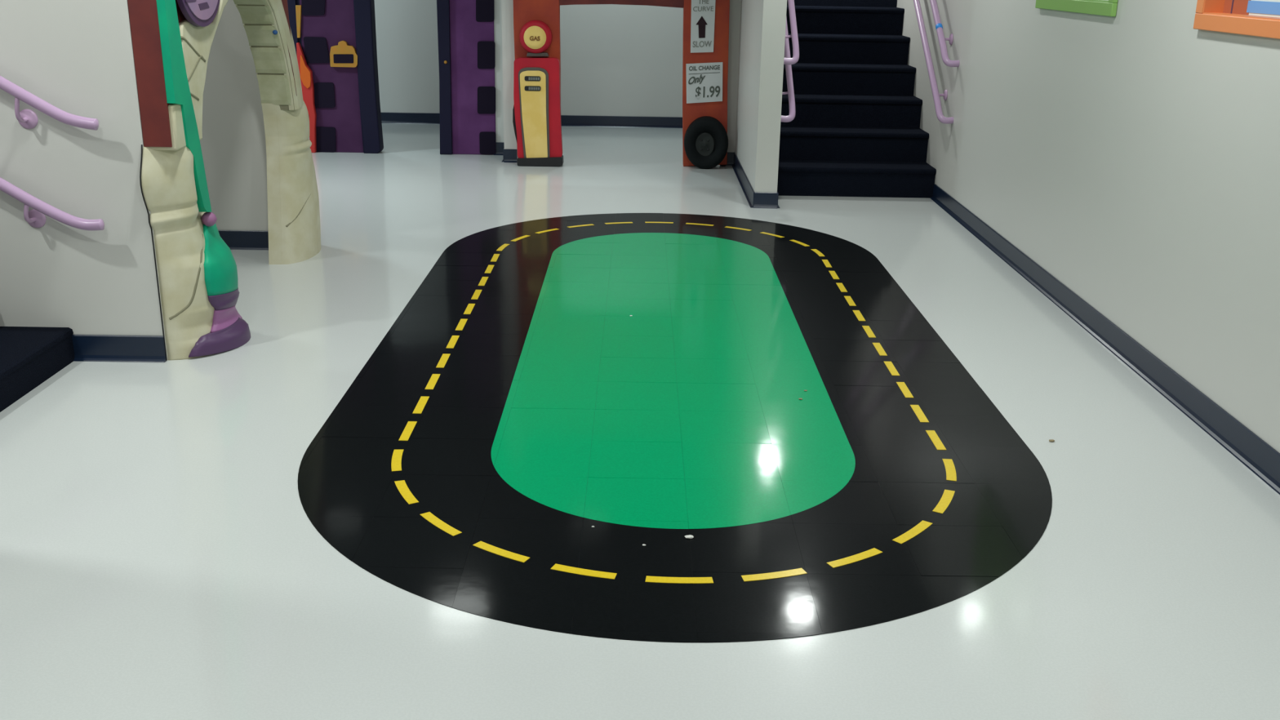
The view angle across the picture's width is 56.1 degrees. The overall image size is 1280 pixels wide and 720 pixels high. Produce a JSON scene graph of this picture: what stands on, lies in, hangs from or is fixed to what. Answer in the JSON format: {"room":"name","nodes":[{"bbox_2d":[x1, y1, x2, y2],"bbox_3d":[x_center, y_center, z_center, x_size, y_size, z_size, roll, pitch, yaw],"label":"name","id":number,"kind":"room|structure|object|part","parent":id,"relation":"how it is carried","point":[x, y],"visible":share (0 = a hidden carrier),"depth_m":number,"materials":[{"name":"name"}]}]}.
{"room":"children's play area","nodes":[
{"label":"children's play area","id":0,"kind":"room"},
{"bbox_2d":[0,0,167,360],"bbox_3d":[-4.040,-1.354,4.511,4.305,2.720,0.200,1,18,0],"label":"wall","id":1,"kind":"structure","parent":0,"point":[77,56],"depth_m":4.61,"materials":[{"name":"grey paint"}]},
{"bbox_2d":[0,75,98,130],"bbox_3d":[-3.334,-1.616,4.265,2.655,1.552,0.102,1,18,0],"label":"handrail","id":2,"kind":"object","parent":1,"relation":"attached to","point":[27,118],"visible":1,"depth_m":4.45,"materials":[{"name":"pink metal"}]},
{"bbox_3d":[-2.312,-0.941,4.487,0.029,0.107,0.080,1,18,0],"label":"bracket arm","id":3,"kind":"part","parent":2,"relation":"part of","materials":[{"name":"purple paint"}]},
{"bbox_2d":[0,177,104,231],"bbox_3d":[-3.382,-1.284,4.374,2.686,1.617,0.102,1,18,0],"label":"handrail","id":4,"kind":"object","parent":1,"relation":"attached to","point":[36,218],"visible":1,"depth_m":4.57,"materials":[{"name":"purple paint"}]},
{"bbox_3d":[-2.341,-0.570,4.609,0.029,0.090,0.080,1,18,0],"label":"bracket arm","id":5,"kind":"part","parent":4,"relation":"part of","materials":[{"name":"purple paint"}]},
{"bbox_2d":[71,334,166,362],"bbox_3d":[-2.098,-0.046,4.819,0.373,0.105,0.025,1,18,0],"label":"baseboard","id":6,"kind":"structure","parent":1,"relation":"attached to","point":[86,348],"depth_m":4.82,"materials":[{"name":"blue rubber"}]},
{"bbox_2d":[127,0,320,359],"bbox_3d":[-1.829,-1.425,5.512,0.274,2.300,2.208,0,18,-3],"label":"archway","id":7,"kind":"object","parent":1,"relation":"attached to","point":[172,40],"visible":1,"depth_m":4.84,"materials":[{"name":"yellow plastic"}]},
{"bbox_3d":[-1.828,-1.772,5.192,0.105,1.440,1.756,1,18,0],"label":"panel","id":8,"kind":"part","parent":7,"relation":"part of","materials":[{"name":"red paint"}]},
{"bbox_3d":[-1.757,-0.423,5.013,0.121,0.303,0.398,-3,19,-10],"label":"post bulb","id":9,"kind":"part","parent":7,"relation":"part of","materials":[{"name":"green paint"}]},
{"bbox_2d":[200,0,268,231],"bbox_3d":[-4.084,-1.966,6.368,4.210,2.720,0.130,1,18,0],"label":"wall","id":10,"kind":"structure","parent":0,"point":[233,143],"depth_m":6.54,"materials":[{"name":"grey paint"}]},
{"bbox_2d":[217,230,268,250],"bbox_3d":[-4.105,-0.700,6.703,4.210,0.105,0.025,1,18,0],"label":"baseboard","id":11,"kind":"structure","parent":10,"relation":"attached to","point":[234,239],"depth_m":6.71,"materials":[{"name":"blue rubber"}]},
{"bbox_2d":[493,0,518,157],"bbox_3d":[-1.098,-3.281,10.514,0.235,2.720,2.360,1,18,0],"label":"wall","id":12,"kind":"structure","parent":0,"point":[504,58],"depth_m":9.72,"materials":[{"name":"grey paint"}]},
{"bbox_2d":[286,0,496,154],"bbox_3d":[-2.261,-2.878,9.821,2.147,2.350,0.172,1,18,0],"label":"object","id":13,"kind":"object","parent":12,"relation":"attached to","point":[335,41],"visible":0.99,"depth_m":9.95,"materials":[{"name":"paint"}]},
{"bbox_3d":[-2.660,-2.900,9.785,0.200,0.177,0.015,1,18,0],"label":"window panel","id":14,"kind":"part","parent":13,"relation":"part of","materials":[{"name":"black paint"}]},
{"bbox_3d":[-2.666,-2.556,9.898,0.204,0.210,0.015,1,18,0],"label":"window panel","id":15,"kind":"part","parent":13,"relation":"part of","materials":[{"name":"black paint"}]},
{"bbox_3d":[-2.636,-2.209,10.012,0.176,0.209,0.015,1,18,0],"label":"window panel","id":16,"kind":"part","parent":13,"relation":"part of","materials":[{"name":"black paint"}]},
{"bbox_3d":[-2.653,-1.860,10.127,0.176,0.212,0.015,1,18,0],"label":"window panel","id":17,"kind":"part","parent":13,"relation":"part of","materials":[{"name":"black paint"}]},
{"bbox_3d":[-2.576,-2.891,9.845,0.516,2.350,0.100,1,18,0],"label":"panel","id":18,"kind":"part","parent":13,"relation":"part of","materials":[{"name":"purple paint"}]},
{"bbox_3d":[-2.442,-2.482,9.884,0.165,0.074,0.005,1,18,0],"label":"plaque panel","id":19,"kind":"part","parent":13,"relation":"part of","materials":[{"name":"black paint"}]},
{"bbox_3d":[-1.379,-2.872,9.849,0.383,2.350,0.100,1,18,0],"label":"panel","id":20,"kind":"part","parent":13,"relation":"part of","materials":[{"name":"purple paint"}]},
{"bbox_3d":[-1.264,-2.876,9.790,0.152,0.226,0.015,1,18,0],"label":"window panel","id":21,"kind":"part","parent":13,"relation":"part of","materials":[{"name":"black paint"}]},
{"bbox_3d":[-1.269,-2.518,9.908,0.148,0.222,0.015,1,18,0],"label":"window panel","id":22,"kind":"part","parent":13,"relation":"part of","materials":[{"name":"black paint"}]},
{"bbox_3d":[-1.282,-2.170,10.022,0.155,0.225,0.015,1,18,0],"label":"window panel","id":23,"kind":"part","parent":13,"relation":"part of","materials":[{"name":"black paint"}]},
{"bbox_3d":[-1.285,-1.832,10.134,0.138,0.189,0.015,1,18,0],"label":"window panel","id":24,"kind":"part","parent":13,"relation":"part of","materials":[{"name":"black paint"}]},
{"bbox_2d":[493,142,504,155],"bbox_3d":[-1.173,-1.786,10.151,0.130,0.105,0.025,1,18,0],"label":"baseboard","id":25,"kind":"structure","parent":12,"relation":"attached to","point":[500,145],"depth_m":10.15,"materials":[{"name":"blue rubber"}]},
{"bbox_2d":[502,147,504,161],"bbox_3d":[-1.121,-1.728,9.977,0.025,0.105,0.370,1,18,0],"label":"baseboard","id":26,"kind":"structure","parent":12,"relation":"attached to","point":[503,160],"depth_m":9.80,"materials":[{"name":"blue rubber"}]},
{"bbox_2d":[503,149,517,162],"bbox_3d":[-1.056,-1.665,9.790,0.105,0.105,0.025,1,18,0],"label":"baseboard","id":27,"kind":"structure","parent":12,"relation":"attached to","point":[510,155],"depth_m":9.80,"materials":[{"name":"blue rubber"}]},
{"bbox_2d":[512,0,729,168],"bbox_3d":[-0.141,-2.691,9.361,1.733,2.350,0.235,1,18,0],"label":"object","id":28,"kind":"object","parent":12,"relation":"attached to","point":[536,110],"visible":1,"depth_m":9.48,"materials":[{"name":"paint"}]},
{"bbox_3d":[-0.841,-1.944,9.515,0.213,0.686,0.013,1,18,0],"label":"pump panel","id":29,"kind":"part","parent":28,"relation":"part of","materials":[{"name":"yellow paint"}]},
{"bbox_3d":[-0.818,-2.510,9.340,0.178,0.178,0.014,1,18,0],"label":"globe","id":30,"kind":"part","parent":28,"relation":"part of","materials":[{"name":"yellow paint"}]},
{"bbox_3d":[-0.816,-2.526,9.387,0.254,0.254,0.092,1,18,0],"label":"pump globe","id":31,"kind":"part","parent":28,"relation":"part of","materials":[{"name":"red paint"}]},
{"bbox_3d":[-0.817,-2.722,9.423,0.380,2.350,0.100,1,18,0],"label":"leg","id":32,"kind":"part","parent":28,"relation":"part of","materials":[{"name":"paint"}]},
{"bbox_3d":[0.526,-2.701,9.427,0.397,2.350,0.100,1,18,0],"label":"leg","id":33,"kind":"part","parent":28,"relation":"part of","materials":[{"name":"paint"}]},
{"bbox_2d":[374,0,683,117],"bbox_3d":[-2.682,-3.699,11.701,6.990,2.720,0.150,1,18,0],"label":"wall","id":34,"kind":"structure","parent":0,"point":[616,60],"depth_m":11.86,"materials":[{"name":"grey paint"}]},
{"bbox_2d":[308,112,439,124],"bbox_3d":[-3.716,-2.446,12.024,4.965,0.105,0.025,1,18,0],"label":"baseboard","id":35,"kind":"structure","parent":34,"relation":"attached to","point":[386,117],"depth_m":12.03,"materials":[{"name":"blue rubber"}]},
{"bbox_2d":[560,115,682,128],"bbox_3d":[-0.108,-2.389,12.034,1.781,0.105,0.025,1,18,0],"label":"baseboard","id":36,"kind":"structure","parent":34,"relation":"attached to","point":[566,120],"depth_m":12.04,"materials":[{"name":"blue rubber"}]},
{"bbox_2d":[0,123,1279,719],"bbox_3d":[-1.811,-0.658,7.052,8.800,0.120,18.200,1,18,0],"label":"floor","id":37,"kind":"structure","parent":0,"point":[162,557],"depth_m":3.38,"materials":[{"name":"white tile"}]},
{"bbox_2d":[0,326,74,412],"bbox_3d":[-4.227,-0.590,3.868,3.932,1.665,1.496,1,18,0],"label":"carpeted staircase","id":38,"kind":"structure","parent":37,"relation":"on","point":[29,356],"depth_m":4.57,"materials":[{"name":"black carpet"}]},
{"bbox_2d":[297,213,1052,642],"bbox_3d":[0.113,-0.143,5.390,2.440,0.003,5.262,1,18,0],"label":"race track","id":39,"kind":"object","parent":37,"relation":"on","point":[516,406],"depth_m":4.07,"materials":[{"name":"black paint"}]},
{"bbox_2d":[684,534,693,538],"bbox_3d":[0.140,0.503,3.418,0.026,0.009,0.020,1,18,0],"label":"crumb","id":40,"kind":"object","parent":39,"relation":"on","point":[689,536],"visible":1,"depth_m":3.41,"materials":[{"name":"white"}]},
{"bbox_2d":[777,0,936,198],"bbox_3d":[1.588,-4.431,11.175,1.235,4.576,7.024,1,18,0],"label":"carpeted staircase","id":41,"kind":"structure","parent":37,"relation":"on","point":[855,131],"depth_m":9.02,"materials":[{"name":"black carpet"}]},
{"bbox_2d":[727,0,741,152],"bbox_3d":[0.738,-2.914,9.493,0.121,2.720,0.140,1,18,0],"label":"wall","id":42,"kind":"structure","parent":0,"point":[735,5],"depth_m":9.61,"materials":[{"name":"grey paint"}]},
{"bbox_2d":[720,151,733,165],"bbox_3d":[0.717,-1.647,9.824,0.121,0.105,0.025,1,18,0],"label":"baseboard","id":43,"kind":"structure","parent":42,"relation":"attached to","point":[730,155],"depth_m":9.83,"materials":[{"name":"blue rubber"}]},
{"bbox_2d":[734,0,786,192],"bbox_3d":[0.916,-5.837,10.736,0.151,7.500,7.950,1,18,0],"label":"wall partition","id":44,"kind":"structure","parent":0,"point":[762,22],"depth_m":8.03,"materials":[{"name":"grey paint"}]},
{"bbox_2d":[732,152,755,208],"bbox_3d":[0.763,-1.365,8.972,0.025,0.105,1.820,1,18,0],"label":"baseboard","id":45,"kind":"structure","parent":44,"relation":"attached to","point":[744,183],"depth_m":8.80,"materials":[{"name":"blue rubber"}]},
{"bbox_2d":[753,191,777,208],"bbox_3d":[0.849,-1.078,8.105,0.161,0.105,0.025,1,18,0],"label":"baseboard","id":46,"kind":"structure","parent":44,"relation":"attached to","point":[762,200],"depth_m":8.11,"materials":[{"name":"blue rubber"}]},
{"bbox_2d":[776,191,779,208],"bbox_3d":[0.938,-1.150,8.326,0.025,0.105,0.460,1,18,0],"label":"baseboard","id":47,"kind":"structure","parent":44,"relation":"attached to","point":[777,205],"depth_m":8.11,"materials":[{"name":"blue rubber"}]},
{"bbox_2d":[780,17,795,122],"bbox_3d":[1.021,-4.138,9.956,0.122,3.639,5.250,1,18,0],"label":"handrail","id":48,"kind":"object","parent":44,"relation":"attached to","point":[790,92],"visible":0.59,"depth_m":8.20,"materials":[{"name":"metal"}]},
{"bbox_2d":[783,0,799,64],"bbox_3d":[1.027,-4.487,9.809,0.122,3.639,5.250,1,18,0],"label":"handrail","id":49,"kind":"object","parent":44,"relation":"attached to","point":[794,60],"visible":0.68,"depth_m":8.01,"materials":[{"name":"pink metal"}]},
{"bbox_2d":[896,0,1279,453],"bbox_3d":[2.348,-4.211,5.873,0.603,7.500,18.200,1,18,0],"label":"wall","id":50,"kind":"structure","parent":0,"point":[1132,155],"depth_m":4.98,"materials":[{"name":"grey paint"}]},
{"bbox_2d":[913,0,953,124],"bbox_3d":[2.103,-4.129,9.966,0.147,3.639,5.250,1,18,0],"label":"handrail","id":51,"kind":"object","parent":50,"relation":"attached to","point":[940,117],"visible":1,"depth_m":8.32,"materials":[{"name":"metal"}]},
{"bbox_2d":[929,0,959,66],"bbox_3d":[2.108,-4.479,9.841,0.148,3.639,5.250,1,18,0],"label":"handrail","id":52,"kind":"object","parent":50,"relation":"attached to","point":[939,27],"visible":1,"depth_m":8.07,"materials":[{"name":"pink metal"}]},
{"bbox_2d":[1035,0,1118,16],"bbox_3d":[2.113,-1.987,5.664,0.086,0.662,1.102,1,18,0],"label":"picture frame","id":53,"kind":"object","parent":50,"relation":"attached to","point":[1100,7],"visible":0.96,"depth_m":5.58,"materials":[{"name":"green paint"}]},
{"bbox_3d":[2.075,-1.824,5.168,0.024,0.548,0.057,1,18,0],"label":"rail","id":54,"kind":"part","parent":53,"relation":"part of","materials":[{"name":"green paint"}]},
{"bbox_2d":[930,183,1279,494],"bbox_3d":[2.020,0.469,3.467,0.025,0.105,10.701,1,18,0],"label":"baseboard","id":55,"kind":"structure","parent":50,"relation":"attached to","point":[1260,457],"depth_m":4.92,"materials":[{"name":"blue rubber"}]},
{"bbox_2d":[1193,0,1279,39],"bbox_3d":[2.088,-1.359,3.775,0.086,0.673,1.190,1,18,0],"label":"picture frame","id":56,"kind":"object","parent":50,"relation":"attached to","point":[1257,18],"visible":1,"depth_m":4.15,"materials":[{"name":"orange paint"}]},
{"bbox_3d":[2.064,-1.537,4.313,0.024,0.559,0.057,1,18,0],"label":"rail","id":57,"kind":"part","parent":56,"relation":"part of","materials":[{"name":"orange paint"}]},
{"bbox_3d":[2.052,-1.067,3.871,0.023,0.057,1.190,1,18,0],"label":"rail","id":58,"kind":"part","parent":56,"relation":"part of","materials":[{"name":"orange paint"}]},
{"bbox_2d":[1248,0,1279,17],"bbox_3d":[2.126,-1.359,3.775,0.008,0.559,1.076,1,18,0],"label":"picture","id":59,"kind":"object","parent":56,"relation":"on","point":[1265,8],"depth_m":4.07,"materials":[{"name":"blue"}]}
]}

